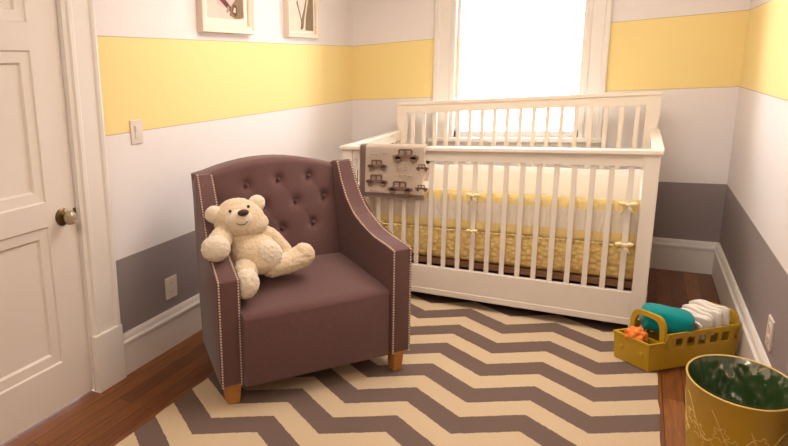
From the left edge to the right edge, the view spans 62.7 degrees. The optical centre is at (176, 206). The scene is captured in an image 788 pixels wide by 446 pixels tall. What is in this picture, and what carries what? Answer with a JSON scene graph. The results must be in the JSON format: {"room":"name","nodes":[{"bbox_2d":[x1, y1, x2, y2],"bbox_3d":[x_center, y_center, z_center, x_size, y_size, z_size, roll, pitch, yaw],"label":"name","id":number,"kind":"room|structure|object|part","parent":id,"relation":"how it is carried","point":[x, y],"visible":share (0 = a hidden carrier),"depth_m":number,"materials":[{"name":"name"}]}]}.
{"room":"bedroom","nodes":[
{"label":"bedroom","id":0,"kind":"room"},
{"bbox_2d":[90,0,352,390],"bbox_3d":[-0.296,-0.442,3.061,0.120,2.650,6.320,5,15,37],"label":"wall","id":1,"kind":"structure","parent":0,"point":[202,100],"depth_m":3.43,"materials":[{"name":"paint"}]},
{"bbox_2d":[0,0,92,444],"bbox_3d":[-0.713,-0.003,2.457,0.123,2.058,0.804,5,15,37],"label":"door","id":2,"kind":"structure","parent":1,"relation":"in","point":[45,366],"depth_m":2.62,"materials":[{"name":"paint"}]},
{"bbox_3d":[-0.516,0.048,2.725,0.038,0.084,0.084,5,15,37],"label":"knob","id":3,"kind":"part","parent":2,"relation":"part of","materials":[{"name":"gold metal"}]},
{"bbox_2d":[56,0,126,392],"bbox_3d":[-0.758,-0.084,2.474,0.156,2.240,1.204,5,15,37],"label":"trim","id":4,"kind":"structure","parent":1,"relation":"attached to","point":[76,18],"depth_m":2.83,"materials":[{"name":"white wood"}]},
{"bbox_2d":[130,119,143,144],"bbox_3d":[-0.206,-0.392,3.075,0.014,0.124,0.092,5,15,37],"label":"light switch","id":5,"kind":"object","parent":1,"relation":"attached to","point":[136,130],"visible":1,"depth_m":3.07,"materials":[{"name":"plastic"}]},
{"bbox_2d":[123,293,201,375],"bbox_3d":[0.697,0.474,4.350,0.028,0.226,3.245,5,15,37],"label":"baseboard","id":6,"kind":"structure","parent":1,"relation":"attached to","point":[148,340],"depth_m":3.35,"materials":[{"name":"white wood"}]},
{"bbox_2d":[165,274,177,299],"bbox_3d":[-0.030,0.465,3.414,0.011,0.128,0.104,5,15,37],"label":"wall outlet","id":7,"kind":"object","parent":1,"relation":"attached to","point":[171,291],"visible":1,"depth_m":3.40,"materials":[{"name":"plastic"}]},
{"bbox_2d":[196,0,254,34],"bbox_3d":[0.300,-1.353,3.589,0.045,0.570,0.590,5,15,37],"label":"framed picture","id":8,"kind":"object","parent":1,"relation":"attached to","point":[212,16],"visible":1,"depth_m":3.62,"materials":[{"name":"paper"}]},
{"bbox_2d":[206,0,243,20],"bbox_3d":[0.297,-1.353,3.591,0.003,0.400,0.420,5,15,37],"label":"print","id":9,"kind":"object","parent":8,"relation":"attached to","point":[216,10],"depth_m":3.61,"materials":[{"name":"paper"}]},
{"bbox_2d":[283,0,319,38],"bbox_3d":[0.932,-1.539,4.390,0.045,0.540,0.515,5,15,37],"label":"framed picture","id":10,"kind":"object","parent":1,"relation":"attached to","point":[300,17],"visible":1,"depth_m":4.41,"materials":[{"name":"beige paper"}]},
{"bbox_2d":[289,0,313,32],"bbox_3d":[0.929,-1.540,4.392,0.002,0.452,0.427,5,15,37],"label":"print","id":11,"kind":"object","parent":10,"relation":"attached to","point":[301,11],"depth_m":4.42,"materials":[{"name":"beige paper"}]},
{"bbox_2d":[0,260,736,445],"bbox_3d":[0.853,1.006,2.519,2.816,0.100,6.320,5,15,37],"label":"floor","id":12,"kind":"structure","parent":0,"point":[106,418],"depth_m":2.88,"materials":[{"name":"brown wood"}]},
{"bbox_2d":[115,291,660,445],"bbox_3d":[1.078,0.892,2.741,1.832,0.006,3.180,5,15,37],"label":"rug","id":13,"kind":"object","parent":12,"relation":"on","point":[472,373],"visible":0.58,"depth_m":2.75,"materials":[{"name":"beige carpet"}]},
{"bbox_2d":[191,154,411,403],"bbox_3d":[0.573,0.302,3.051,1.009,1.083,0.673,-7,12,-17],"label":"armchair","id":14,"kind":"object","parent":13,"relation":"on","point":[352,303],"visible":0.77,"depth_m":2.91,"materials":[{"name":"fabric"}]},
{"bbox_3d":[0.160,0.341,2.855,0.009,0.942,0.462,-5,12,-6],"label":"nailhead trim","id":15,"kind":"part","parent":14,"relation":"part of","materials":[{"name":"silver metal"}]},
{"bbox_3d":[0.198,0.320,2.944,0.113,0.932,0.624,-5,12,-6],"label":"arm","id":16,"kind":"part","parent":14,"relation":"part of","materials":[{"name":"fabric"}]},
{"bbox_3d":[0.241,0.336,2.878,0.009,0.934,0.452,-5,12,-9],"label":"nailhead trim","id":17,"kind":"part","parent":14,"relation":"part of","materials":[{"name":"silver metal"}]},
{"bbox_3d":[0.263,0.866,2.797,0.074,0.118,0.074,-7,12,-17],"label":"leg","id":18,"kind":"part","parent":14,"relation":"part of","materials":[{"name":"brown wood"}]},
{"bbox_2d":[201,195,314,298],"bbox_3d":[0.396,0.185,2.827,0.524,0.435,0.396,-1,12,12],"label":"teddy bear","id":19,"kind":"object","parent":14,"relation":"on","point":[242,230],"visible":0.95,"depth_m":2.83},
{"bbox_3d":[0.213,0.155,2.821,0.111,0.127,0.248,1,12,20],"label":"arm","id":20,"kind":"part","parent":19,"relation":"part of"},
{"bbox_3d":[0.324,0.311,2.825,0.130,0.141,0.207,0,12,14],"label":"leg","id":21,"kind":"part","parent":19,"relation":"part of","materials":[{"name":"beige fabric"}]},
{"bbox_3d":[0.466,0.182,2.942,0.231,0.238,0.126,0,12,16],"label":"arm","id":22,"kind":"part","parent":19,"relation":"part of"},
{"bbox_3d":[0.547,0.262,2.914,0.291,0.151,0.121,-7,12,-17],"label":"leg","id":23,"kind":"part","parent":19,"relation":"part of","materials":[{"name":"beige fabric"}]},
{"bbox_3d":[0.505,0.224,3.245,0.770,1.000,0.241,-7,12,-17],"label":"backrest","id":24,"kind":"part","parent":14,"relation":"part of","materials":[{"name":"fabric"}]},
{"bbox_3d":[0.601,0.585,3.056,0.778,0.322,0.538,-7,12,-17],"label":"seat","id":25,"kind":"part","parent":14,"relation":"part of","materials":[{"name":"fabric"}]},
{"bbox_3d":[0.593,0.377,3.003,0.780,0.118,0.516,-7,12,-17],"label":"seat","id":26,"kind":"part","parent":14,"relation":"part of","materials":[{"name":"fabric"}]},
{"bbox_3d":[0.978,0.243,3.076,0.010,0.924,0.489,-7,12,-17],"label":"nailhead trim","id":27,"kind":"part","parent":14,"relation":"part of","materials":[{"name":"silver metal"}]},
{"bbox_3d":[0.998,0.226,3.170,0.115,0.932,0.648,-7,12,-17],"label":"arm","id":28,"kind":"part","parent":14,"relation":"part of","materials":[{"name":"fabric"}]},
{"bbox_3d":[1.064,0.233,3.103,0.016,0.923,0.489,-7,12,-19],"label":"nailhead trim","id":29,"kind":"part","parent":14,"relation":"part of","materials":[{"name":"silver metal"}]},
{"bbox_3d":[1.114,0.771,3.006,0.062,0.118,0.062,-7,12,-17],"label":"leg","id":30,"kind":"part","parent":14,"relation":"part of","materials":[{"name":"brown wood"}]},
{"bbox_2d":[340,90,664,327],"bbox_3d":[2.183,-0.093,4.042,1.715,1.267,1.229,5,15,37],"label":"crib","id":31,"kind":"object","parent":12,"relation":"on","point":[600,303],"visible":0.68,"depth_m":3.54,"materials":[{"name":"beige paint"}]},
{"bbox_3d":[1.199,0.092,4.113,0.064,0.994,0.045,5,15,37],"label":"post","id":32,"kind":"part","parent":31,"relation":"part of","materials":[{"name":"beige paint"}]},
{"bbox_3d":[1.511,-0.481,4.479,0.034,0.065,1.121,5,15,37],"label":"rail","id":33,"kind":"part","parent":31,"relation":"part of","materials":[{"name":"beige paint"}]},
{"bbox_2d":[359,144,429,199],"bbox_3d":[1.422,-0.233,3.841,0.442,0.347,0.112,5,15,37],"label":"blanket","id":34,"kind":"object","parent":31,"relation":"hanging from","point":[396,171],"visible":0.99,"depth_m":3.81,"materials":[{"name":"white fabric"}]},
{"bbox_2d":[366,174,387,186],"bbox_3d":[1.316,-0.173,3.877,0.142,0.082,0.004,5,15,37],"label":"print","id":35,"kind":"object","parent":34,"relation":"attached to","point":[372,180],"depth_m":3.88},
{"bbox_2d":[368,160,386,170],"bbox_3d":[1.311,-0.273,3.856,0.124,0.072,0.004,5,15,37],"label":"print","id":36,"kind":"object","parent":34,"relation":"on","point":[373,165],"depth_m":3.86},
{"bbox_2d":[388,181,412,194],"bbox_3d":[1.438,-0.121,3.792,0.156,0.090,0.004,5,15,37],"label":"print","id":37,"kind":"object","parent":34,"relation":"attached to","point":[394,187],"depth_m":3.79},
{"bbox_2d":[393,149,418,163],"bbox_3d":[1.451,-0.322,3.734,0.159,0.092,0.004,5,15,37],"label":"print","id":38,"kind":"object","parent":34,"relation":"attached to","point":[400,156],"depth_m":3.74},
{"bbox_2d":[415,185,427,191],"bbox_3d":[1.540,-0.117,3.707,0.076,0.044,0.004,5,15,37],"label":"print","id":39,"kind":"object","parent":34,"relation":"attached to","point":[418,188],"depth_m":3.72},
{"bbox_2d":[416,164,428,170],"bbox_3d":[1.534,-0.244,3.684,0.076,0.044,0.004,5,15,37],"label":"print","id":40,"kind":"object","parent":34,"relation":"attached to","point":[419,167],"depth_m":3.69},
{"bbox_3d":[1.901,-0.256,4.985,0.072,1.242,0.045,5,15,37],"label":"post","id":41,"kind":"part","parent":31,"relation":"part of","materials":[{"name":"beige paint"}]},
{"bbox_3d":[1.811,-0.303,3.527,1.547,0.067,0.030,5,15,37],"label":"rail","id":42,"kind":"part","parent":31,"relation":"part of","materials":[{"name":"beige paint"}]},
{"bbox_2d":[358,164,643,254],"bbox_3d":[2.163,-0.056,4.018,1.623,0.294,1.202,5,15,37],"label":"bumper cover","id":43,"kind":"object","parent":31,"relation":"attached to","point":[619,203],"visible":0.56,"depth_m":3.70,"materials":[{"name":"fabric"}]},
{"bbox_2d":[382,223,635,279],"bbox_3d":[2.203,0.150,4.096,1.591,0.197,1.085,5,15,37],"label":"skirt","id":44,"kind":"object","parent":31,"relation":"on","point":[595,252],"visible":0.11,"depth_m":3.52,"materials":[{"name":"yellow fabric"}]},
{"bbox_3d":[1.859,0.493,3.690,1.555,0.185,0.042,5,15,37],"label":"rail","id":45,"kind":"part","parent":31,"relation":"part of","materials":[{"name":"beige paint"}]},
{"bbox_3d":[2.506,-0.770,4.377,1.703,0.115,0.057,5,15,37],"label":"rail","id":46,"kind":"part","parent":31,"relation":"part of","materials":[{"name":"beige paint"}]},
{"bbox_3d":[2.480,0.215,3.131,0.064,0.994,0.045,5,15,37],"label":"post","id":47,"kind":"part","parent":31,"relation":"part of","materials":[{"name":"beige paint"}]},
{"bbox_3d":[3.181,-0.145,4.001,0.072,1.267,0.045,5,15,37],"label":"post","id":48,"kind":"part","parent":31,"relation":"part of","materials":[{"name":"beige paint"}]},
{"bbox_2d":[613,302,740,371],"bbox_3d":[2.486,0.628,2.939,0.524,0.262,0.194,-5,12,-9],"label":"caddy","id":49,"kind":"object","parent":12,"relation":"on","point":[662,350],"visible":0.73,"depth_m":2.87,"materials":[{"name":"yellow plastic"}]},
{"bbox_2d":[624,326,648,341],"bbox_3d":[2.273,0.639,2.916,0.097,0.100,0.098,5,15,37],"label":"toy","id":50,"kind":"object","parent":49,"relation":"in","point":[632,331],"visible":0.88,"depth_m":2.89,"materials":[{"name":"orange rubber"}]},
{"bbox_3d":[2.321,0.595,2.902,0.016,0.162,0.180,-5,12,-9],"label":"handle","id":51,"kind":"part","parent":49,"relation":"part of","materials":[{"name":"yellow plastic"}]},
{"bbox_2d":[639,303,694,333],"bbox_3d":[2.429,0.560,2.926,0.197,0.135,0.159,3,13,29],"label":"folded towel","id":52,"kind":"object","parent":49,"relation":"in","point":[677,320],"visible":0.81,"depth_m":2.87,"materials":[{"name":"teal fabric"}]},
{"bbox_2d":[681,308,713,334],"bbox_3d":[2.593,0.573,2.948,0.049,0.118,0.165,-6,12,-11],"label":"diaper","id":53,"kind":"object","parent":49,"relation":"in","point":[689,310],"visible":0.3,"depth_m":2.88,"materials":[{"name":"white fabric"}]},
{"bbox_2d":[682,304,714,326],"bbox_3d":[2.611,0.558,2.951,0.044,0.122,0.167,-4,12,-3],"label":"diaper","id":54,"kind":"object","parent":49,"relation":"in","point":[688,306],"visible":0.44,"depth_m":2.93,"materials":[{"name":"white fabric"}]},
{"bbox_2d":[693,321,705,339],"bbox_3d":[2.553,0.594,2.945,0.059,0.117,0.167,-4,12,-5],"label":"diaper","id":55,"kind":"object","parent":49,"relation":"in","point":[698,325],"visible":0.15,"depth_m":2.87,"materials":[{"name":"white fabric"}]},
{"bbox_2d":[692,314,709,335],"bbox_3d":[2.572,0.579,2.948,0.054,0.115,0.167,-7,12,-16],"label":"diaper","id":56,"kind":"object","parent":49,"relation":"in","point":[703,321],"visible":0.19,"depth_m":2.88,"materials":[{"name":"white fabric"}]},
{"bbox_2d":[690,304,721,326],"bbox_3d":[2.632,0.553,2.951,0.039,0.120,0.166,-7,12,-15],"label":"diaper","id":57,"kind":"object","parent":49,"relation":"in","point":[717,316],"visible":0.41,"depth_m":2.89,"materials":[{"name":"white fabric"}]},
{"bbox_2d":[689,300,722,325],"bbox_3d":[2.651,0.538,2.955,0.034,0.123,0.165,-5,12,-7],"label":"diaper","id":58,"kind":"object","parent":49,"relation":"in","point":[697,302],"visible":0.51,"depth_m":2.93,"materials":[{"name":"white fabric"}]},
{"bbox_2d":[696,299,729,325],"bbox_3d":[2.671,0.532,2.954,0.029,0.122,0.165,-7,12,-15],"label":"diaper","id":59,"kind":"object","parent":49,"relation":"in","point":[726,312],"visible":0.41,"depth_m":2.89,"materials":[{"name":"white fabric"}]},
{"bbox_3d":[2.730,0.555,2.970,0.016,0.125,0.180,-5,12,-9],"label":"handle","id":60,"kind":"part","parent":49,"relation":"part of","materials":[{"name":"yellow plastic"}]},
{"bbox_2d":[685,354,787,445],"bbox_3d":[1.959,0.783,2.072,0.290,0.383,0.430,5,15,37],"label":"waste bin","id":61,"kind":"object","parent":12,"relation":"on","point":[730,400],"visible":1,"depth_m":2.06,"materials":[{"name":"yellow metal"}]},
{"bbox_2d":[352,0,750,241],"bbox_3d":[2.657,-0.941,4.630,2.576,2.650,0.120,5,15,37],"label":"wall","id":62,"kind":"structure","parent":0,"point":[692,51],"depth_m":4.08,"materials":[{"name":"paint"}]},
{"bbox_2d":[427,0,612,147],"bbox_3d":[2.612,-1.245,4.540,1.229,1.655,0.155,5,15,37],"label":"window","id":63,"kind":"structure","parent":62,"relation":"in","point":[597,13],"depth_m":4.59,"materials":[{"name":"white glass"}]},
{"bbox_3d":[2.653,-1.230,4.579,0.869,1.365,0.050,5,15,37],"label":"sash","id":64,"kind":"part","parent":63,"relation":"part of","materials":[{"name":"white wood"}]},
{"bbox_2d":[649,237,719,273],"bbox_3d":[2.684,0.258,4.815,2.576,0.226,0.028,5,15,37],"label":"baseboard","id":65,"kind":"structure","parent":62,"relation":"attached to","point":[694,256],"depth_m":4.14,"materials":[{"name":"white wood"}]},
{"bbox_2d":[720,0,787,376],"bbox_3d":[1.838,-0.237,1.427,0.120,2.650,6.320,5,15,37],"label":"wall","id":66,"kind":"structure","parent":0,"point":[754,230],"depth_m":2.92,"materials":[{"name":"paint"}]},
{"bbox_2d":[711,243,770,366],"bbox_3d":[1.815,0.955,1.668,0.028,0.226,6.200,5,15,37],"label":"baseboard","id":67,"kind":"structure","parent":66,"relation":"attached to","point":[749,345],"depth_m":3.08,"materials":[{"name":"white wood"}]},
{"bbox_2d":[765,314,774,351],"bbox_3d":[2.475,0.525,2.461,0.011,0.128,0.104,5,15,37],"label":"wall outlet","id":68,"kind":"object","parent":66,"relation":"attached to","point":[771,323],"visible":1,"depth_m":2.44,"materials":[{"name":"plastic"}]}
]}

